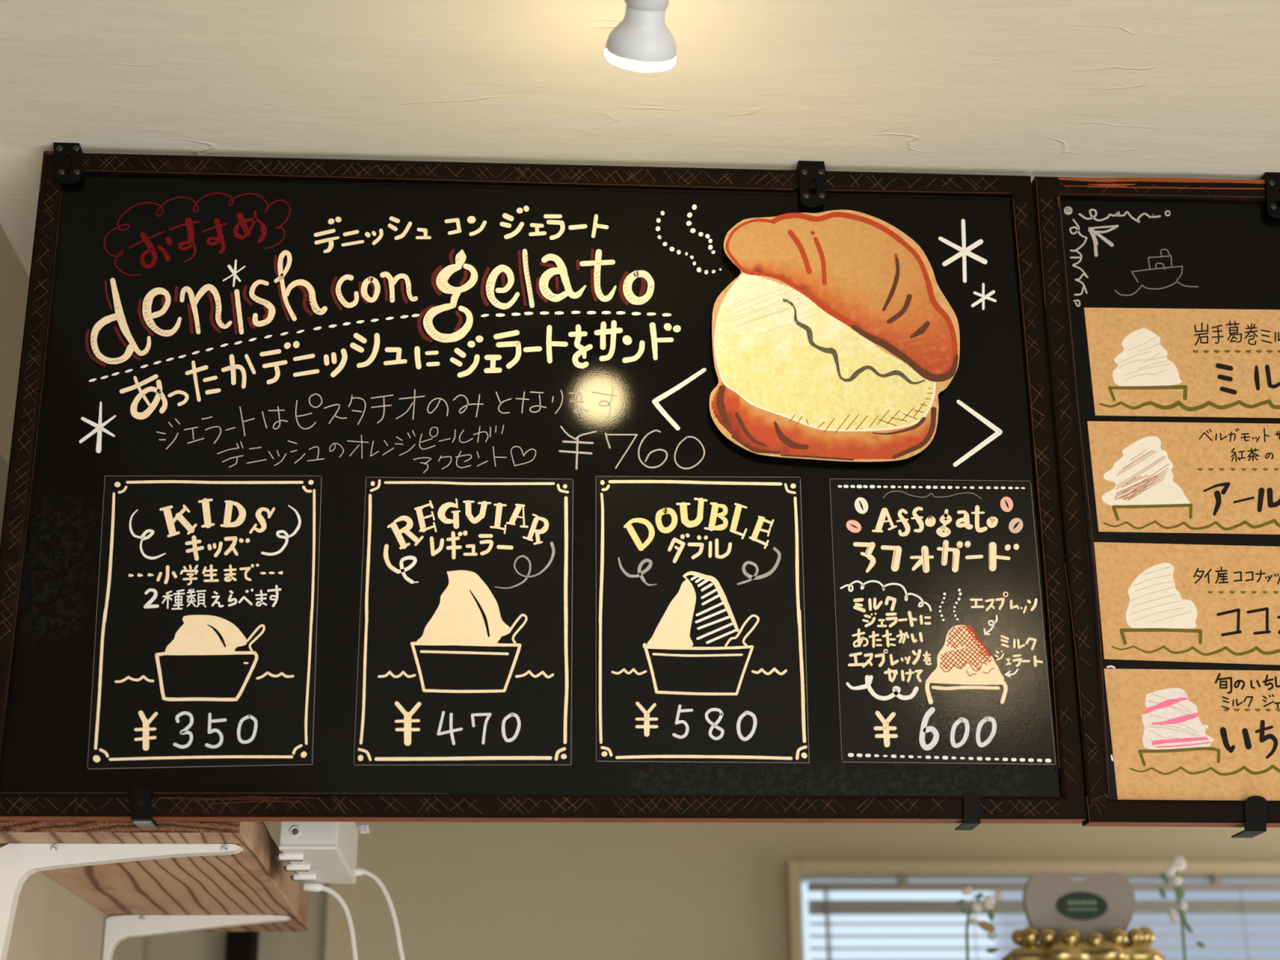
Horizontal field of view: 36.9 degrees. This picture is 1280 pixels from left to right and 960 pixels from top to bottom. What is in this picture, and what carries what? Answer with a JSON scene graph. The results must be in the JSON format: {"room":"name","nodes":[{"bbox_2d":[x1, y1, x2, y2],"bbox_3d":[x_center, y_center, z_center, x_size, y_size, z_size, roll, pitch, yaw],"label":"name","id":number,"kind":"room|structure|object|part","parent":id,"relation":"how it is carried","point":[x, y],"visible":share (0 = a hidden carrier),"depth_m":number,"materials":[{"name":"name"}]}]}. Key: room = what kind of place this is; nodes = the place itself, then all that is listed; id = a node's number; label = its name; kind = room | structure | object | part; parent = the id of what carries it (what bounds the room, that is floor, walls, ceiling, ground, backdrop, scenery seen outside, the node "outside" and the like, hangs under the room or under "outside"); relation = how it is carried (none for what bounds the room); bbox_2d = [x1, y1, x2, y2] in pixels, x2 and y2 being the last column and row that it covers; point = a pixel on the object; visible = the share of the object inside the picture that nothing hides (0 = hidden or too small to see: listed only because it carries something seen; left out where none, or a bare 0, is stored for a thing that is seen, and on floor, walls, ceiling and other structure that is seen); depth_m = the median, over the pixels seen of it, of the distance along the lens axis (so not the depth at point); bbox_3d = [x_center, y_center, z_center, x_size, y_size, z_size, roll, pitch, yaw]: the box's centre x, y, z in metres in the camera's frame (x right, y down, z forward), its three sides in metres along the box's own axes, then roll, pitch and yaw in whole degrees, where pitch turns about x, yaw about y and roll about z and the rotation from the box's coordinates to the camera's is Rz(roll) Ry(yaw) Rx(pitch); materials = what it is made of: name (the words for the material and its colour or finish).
{"room":"eatery","nodes":[
{"label":"eatery","id":0,"kind":"room"},
{"bbox_2d":[0,223,29,542],"bbox_3d":[-0.544,0.344,-0.055,0.070,2.426,6.600,1,-20,-4],"label":"wall","id":1,"kind":"structure","parent":0,"point":[14,278],"depth_m":1.91,"materials":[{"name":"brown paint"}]},
{"bbox_2d":[0,845,103,959],"bbox_3d":[-0.614,1.195,1.489,0.148,1.875,0.485,1,-20,-4],"label":"wall partition","id":2,"kind":"structure","parent":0,"point":[51,922],"depth_m":1.79,"materials":[{"name":"beige paint"}]},
{"bbox_2d":[0,843,243,959],"bbox_3d":[-0.434,0.383,1.579,0.201,0.164,0.019,1,-20,-4],"label":"shelf bracket","id":3,"kind":"object","parent":2,"relation":"attached to","point":[18,861],"visible":1,"depth_m":1.59,"materials":[{"name":"white metal"}]},
{"bbox_2d":[0,821,308,931],"bbox_3d":[-0.449,0.381,1.873,0.208,0.038,0.669,1,-20,-4],"label":"wooden shelf","id":4,"kind":"object","parent":2,"relation":"attached to","point":[251,881],"visible":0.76,"depth_m":1.77,"materials":[{"name":"brown wood"}]},
{"bbox_2d":[275,821,369,884],"bbox_3d":[-0.302,0.343,1.832,0.067,0.068,0.274,1,-20,-4],"label":"adapter","id":5,"kind":"object","parent":4,"relation":"attached to","point":[320,852],"visible":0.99,"depth_m":1.75,"materials":[{"name":"white plastic"}]},
{"bbox_2d":[275,853,316,880],"bbox_3d":[-0.321,0.365,1.800,0.026,0.006,0.158,1,-20,-4],"label":"plug","id":6,"kind":"object","parent":5,"relation":"attached to","point":[304,864],"depth_m":1.78,"materials":[{"name":"grey plastic"}]},
{"bbox_2d":[302,882,358,959],"bbox_3d":[-0.293,0.642,1.804,0.072,0.521,0.008,1,-20,-4],"label":"charging cable","id":7,"kind":"object","parent":5,"relation":"hanging from","point":[309,886],"visible":1,"depth_m":1.88,"materials":[{"name":"white plastic"}]},
{"bbox_3d":[-0.289,0.643,1.804,0.064,0.520,0.005,1,-20,-4],"label":"cord","id":8,"kind":"part","parent":7,"relation":"part of","materials":[{"name":"white plastic"}]},
{"bbox_2d":[355,867,404,959],"bbox_3d":[-0.252,0.636,1.809,0.074,0.537,0.008,1,-20,-4],"label":"charging cable","id":9,"kind":"object","parent":5,"relation":"hanging from","point":[358,871],"visible":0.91,"depth_m":1.89,"materials":[{"name":"white plastic"}]},
{"bbox_2d":[102,914,290,959],"bbox_3d":[-0.468,0.515,2.022,0.192,0.112,0.019,1,-20,-4],"label":"shelf bracket","id":10,"kind":"object","parent":2,"relation":"attached to","point":[118,928],"visible":1,"depth_m":2.03,"materials":[{"name":"white metal"}]},
{"bbox_2d":[0,0,1279,276],"bbox_3d":[0.777,-0.809,0.506,5.206,0.100,6.700,1,-20,-4],"label":"ceiling","id":11,"kind":"structure","parent":0,"point":[1051,88],"depth_m":1.64,"materials":[{"name":"beige paint"}]},
{"bbox_2d":[0,142,1087,830],"bbox_3d":[-0.085,-0.005,1.665,0.900,0.609,0.039,1,-20,-4],"label":"menu board","id":12,"kind":"object","parent":11,"relation":"hanging from","point":[344,322],"visible":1,"depth_m":1.67,"materials":[{"name":"black paint"}]},
{"bbox_3d":[-0.524,-0.011,1.633,0.019,0.596,0.022,1,-20,-4],"label":"frame rail","id":13,"kind":"part","parent":12,"relation":"part of","materials":[{"name":"brown wood"}]},
{"bbox_3d":[-0.514,-0.277,1.735,0.027,0.041,0.038,1,-20,-4],"label":"hanging plate","id":14,"kind":"part","parent":12,"relation":"part of","materials":[{"name":"black metal"}]},
{"bbox_2d":[87,475,321,769],"bbox_3d":[-0.360,0.114,1.593,0.187,0.254,0.001,1,-20,-4],"label":"price card","id":15,"kind":"object","parent":12,"relation":"attached to","point":[205,647],"visible":1,"depth_m":1.59,"materials":[{"name":"black paper"}]},
{"bbox_2d":[353,476,573,765],"bbox_3d":[-0.145,0.115,1.607,0.178,0.250,0.001,1,-20,-4],"label":"price card","id":16,"kind":"object","parent":12,"relation":"attached to","point":[464,656],"visible":1,"depth_m":1.60,"materials":[{"name":"black paper"}]},
{"bbox_3d":[-0.087,-0.276,1.759,0.900,0.019,0.022,1,-20,-4],"label":"frame rail","id":17,"kind":"part","parent":12,"relation":"part of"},
{"bbox_3d":[-0.082,0.267,1.562,0.900,0.019,0.022,1,-20,-4],"label":"frame rail","id":18,"kind":"part","parent":12,"relation":"part of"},
{"bbox_2d":[595,475,809,763],"bbox_3d":[0.051,0.114,1.621,0.179,0.251,0.001,1,-20,-4],"label":"price card","id":19,"kind":"object","parent":12,"relation":"attached to","point":[701,654],"visible":1,"depth_m":1.62,"materials":[{"name":"black paper"}]},
{"bbox_3d":[0.157,-0.265,1.777,0.026,0.048,0.038,1,-20,-4],"label":"hanging plate","id":20,"kind":"part","parent":12,"relation":"part of","materials":[{"name":"black metal"}]},
{"bbox_2d":[709,209,959,462],"bbox_3d":[0.172,-0.130,1.712,0.226,0.245,0.011,1,-20,-4],"label":"cutout","id":21,"kind":"object","parent":12,"relation":"attached to","point":[836,337],"visible":1,"depth_m":1.70,"materials":[{"name":"paper"}]},
{"bbox_2d":[711,382,932,458],"bbox_3d":[0.161,-0.052,1.678,0.198,0.071,0.001,1,-20,-4],"label":"picture","id":22,"kind":"object","parent":21,"relation":"attached to","point":[759,423],"depth_m":1.67},
{"bbox_2d":[715,273,936,429],"bbox_3d":[0.164,-0.114,1.700,0.196,0.150,0.001,1,-20,-4],"label":"picture","id":23,"kind":"object","parent":21,"relation":"attached to","point":[778,370],"depth_m":1.69},
{"bbox_2d":[728,217,952,374],"bbox_3d":[0.180,-0.166,1.720,0.203,0.163,0.001,1,-20,-4],"label":"picture","id":24,"kind":"object","parent":21,"relation":"attached to","point":[860,264],"depth_m":1.73},
{"bbox_2d":[829,478,1056,764],"bbox_3d":[0.255,0.117,1.634,0.180,0.251,0.001,1,-20,-4],"label":"price card","id":25,"kind":"object","parent":12,"relation":"attached to","point":[941,654],"visible":1,"depth_m":1.63,"materials":[{"name":"black paper"}]},
{"bbox_3d":[0.355,0.002,1.688,0.019,0.596,0.022,1,-20,-4],"label":"frame rail","id":26,"kind":"part","parent":12,"relation":"part of","materials":[{"name":"brown wood"}]},
{"bbox_2d":[604,0,676,71],"bbox_3d":[0.009,-0.365,1.389,0.065,0.120,0.127,1,-20,-4],"label":"ceiling spotlight","id":27,"kind":"object","parent":11,"relation":"attached to","point":[642,41],"visible":1,"depth_m":1.39,"materials":[{"name":"grey metal"}]},
{"bbox_2d":[1031,172,1279,837],"bbox_3d":[0.815,0.011,1.721,0.904,0.615,0.039,1,-20,-4],"label":"menu board","id":28,"kind":"object","parent":11,"relation":"hanging from","point":[1148,242],"visible":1,"depth_m":1.75,"materials":[{"name":"black paint"}]},
{"bbox_3d":[0.376,0.003,1.689,0.021,0.598,0.022,1,-20,-4],"label":"frame rail","id":29,"kind":"part","parent":28,"relation":"part of","materials":[{"name":"brown wood"}]},
{"bbox_3d":[0.815,-0.262,1.815,0.900,0.022,0.022,1,-20,-4],"label":"frame rail","id":30,"kind":"part","parent":28,"relation":"part of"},
{"bbox_3d":[0.817,0.283,1.618,0.900,0.022,0.022,1,-20,-4],"label":"frame rail","id":31,"kind":"part","parent":28,"relation":"part of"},
{"bbox_2d":[1084,307,1279,417],"bbox_3d":[0.554,-0.106,1.735,0.301,0.108,0.001,1,-20,-4],"label":"card","id":32,"kind":"object","parent":28,"relation":"attached to","point":[1181,362],"visible":1,"depth_m":1.73,"materials":[{"name":"paper"}]},
{"bbox_2d":[1087,421,1279,534],"bbox_3d":[0.548,-0.002,1.697,0.301,0.105,0.001,1,-20,-4],"label":"card","id":33,"kind":"object","parent":28,"relation":"attached to","point":[1148,477],"visible":1,"depth_m":1.69,"materials":[{"name":"paper"}]},
{"bbox_2d":[1093,542,1279,665],"bbox_3d":[0.544,0.109,1.657,0.300,0.112,0.001,1,-20,-4],"label":"card","id":34,"kind":"object","parent":28,"relation":"attached to","point":[1203,603],"visible":1,"depth_m":1.65,"materials":[{"name":"paper"}]},
{"bbox_2d":[1103,665,1279,800],"bbox_3d":[0.543,0.213,1.619,0.303,0.115,0.001,1,-20,-4],"label":"card","id":35,"kind":"object","parent":28,"relation":"attached to","point":[1176,734],"visible":1,"depth_m":1.61,"materials":[{"name":"paper"}]},
{"bbox_3d":[0.595,-0.259,1.804,0.028,0.048,0.038,1,-20,-4],"label":"hanging plate","id":36,"kind":"part","parent":28,"relation":"part of","materials":[{"name":"black metal"}]},
{"bbox_2d":[145,821,1279,959],"bbox_3d":[0.626,1.501,3.176,5.106,2.426,0.100,1,-20,-4],"label":"wall","id":37,"kind":"structure","parent":0,"point":[457,891],"depth_m":3.36,"materials":[{"name":"beige paint"}]},
{"bbox_2d":[99,912,146,959],"bbox_3d":[-0.872,1.669,2.945,0.076,1.980,0.023,1,-20,-4],"label":"trim","id":38,"kind":"structure","parent":37,"relation":"attached to","point":[129,948],"depth_m":3.25,"materials":[{"name":"beige wood"}]},
{"bbox_2d":[224,931,259,959],"bbox_3d":[-0.663,1.649,2.926,0.042,2.000,0.098,1,-20,-4],"label":"trim","id":39,"kind":"structure","parent":37,"relation":"attached to","point":[239,945],"depth_m":3.19,"materials":[{"name":"black wood"}]},
{"bbox_2d":[324,884,342,959],"bbox_3d":[-0.519,1.461,3.036,0.022,2.426,0.038,1,-20,-4],"label":"trim","id":40,"kind":"structure","parent":37,"relation":"attached to","point":[332,943],"depth_m":3.27,"materials":[{"name":"beige wood"}]},
{"bbox_2d":[786,860,1279,959],"bbox_3d":[0.839,1.131,3.292,1.158,0.937,0.140,1,-20,-4],"label":"window","id":41,"kind":"structure","parent":37,"relation":"in","point":[798,895],"depth_m":3.44,"materials":[{"name":"beige"}]},
{"bbox_3d":[0.273,1.113,3.227,0.020,0.937,0.022,1,-20,-4],"label":"casing","id":42,"kind":"part","parent":41,"relation":"part of","materials":[{"name":"beige wood"}]},
{"bbox_3d":[0.285,1.141,3.304,0.014,0.897,0.040,1,-20,-4],"label":"sash","id":43,"kind":"part","parent":41,"relation":"part of","materials":[{"name":"white"}]},
{"bbox_3d":[0.837,0.690,3.419,1.118,0.020,0.022,1,-20,-4],"label":"casing","id":44,"kind":"part","parent":41,"relation":"part of","materials":[{"name":"beige wood"}]},
{"bbox_3d":[0.832,0.729,3.491,1.118,0.004,0.040,1,-20,-4],"label":"sash","id":45,"kind":"part","parent":41,"relation":"part of","materials":[{"name":"white"}]},
{"bbox_2d":[807,875,1279,959],"bbox_3d":[0.843,1.080,3.308,1.086,0.787,0.038,1,-20,-4],"label":"blind","id":46,"kind":"object","parent":41,"relation":"attached to","point":[825,907],"visible":0.64,"depth_m":3.41,"materials":[{"name":"beige plastic"}]},
{"bbox_3d":[0.338,1.077,3.265,0.001,0.763,0.002,-17,-26,38],"label":"cord","id":47,"kind":"part","parent":46,"relation":"part of","materials":[{"name":"white fabric"}]},
{"bbox_3d":[0.593,1.080,3.281,0.001,0.763,0.002,6,-21,-18],"label":"cord","id":48,"kind":"part","parent":46,"relation":"part of","materials":[{"name":"white fabric"}]},
{"bbox_3d":[1.079,1.087,3.312,0.002,0.763,0.001,-4,-20,10],"label":"cord","id":49,"kind":"part","parent":46,"relation":"part of","materials":[{"name":"grey plastic"}]},
{"bbox_3d":[0.799,1.567,-0.353,5.206,0.100,6.700,1,-20,-4],"label":"floor","id":50,"kind":"structure","parent":0,"visible":0},
{"bbox_3d":[0.671,1.559,2.271,0.830,1.700,0.485,1,-20,-4],"label":"cabinet","id":51,"kind":"object","parent":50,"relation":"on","visible":0},
{"bbox_2d":[956,886,1004,959],"bbox_3d":[0.463,0.668,2.625,0.085,0.222,0.052,1,-20,-4],"label":"flower sprig","id":52,"kind":"object","parent":51,"relation":"on","point":[988,902],"visible":1,"depth_m":2.65,"materials":[{"name":"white plant"}]},
{"bbox_3d":[0.458,0.675,2.622,0.028,0.204,0.004,1,-20,-4],"label":"stem","id":53,"kind":"part","parent":52,"relation":"part of","materials":[{"name":"green plant"}]},
{"bbox_2d":[1000,871,1166,959],"bbox_3d":[0.604,0.650,2.598,0.222,0.234,0.169,1,-20,-4],"label":"heart ornament","id":54,"kind":"object","parent":51,"relation":"on","point":[1090,918],"visible":1,"depth_m":2.60,"materials":[{"name":"beige"}]},
{"bbox_3d":[0.597,0.590,2.606,0.152,0.115,0.014,1,-20,-4],"label":"heart plate","id":55,"kind":"part","parent":54,"relation":"part of","materials":[{"name":"beige"}]},
{"bbox_2d":[1067,900,1097,910],"bbox_3d":[0.599,0.576,2.600,0.039,0.013,0.001,1,-20,-4],"label":"print","id":56,"kind":"object","parent":54,"relation":"attached to","point":[1072,904],"depth_m":2.60,"materials":[{"name":"grey"}]},
{"bbox_2d":[1159,855,1204,959],"bbox_3d":[0.761,0.662,2.690,0.052,0.271,0.052,-17,-26,38],"label":"flower sprig","id":57,"kind":"object","parent":51,"relation":"on","point":[1178,864],"visible":1,"depth_m":2.71,"materials":[{"name":"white plant"}]},
{"bbox_3d":[0.763,0.672,2.687,0.009,0.249,0.004,1,-20,-4],"label":"stem","id":58,"kind":"part","parent":57,"relation":"part of","materials":[{"name":"green plant"}]}
]}

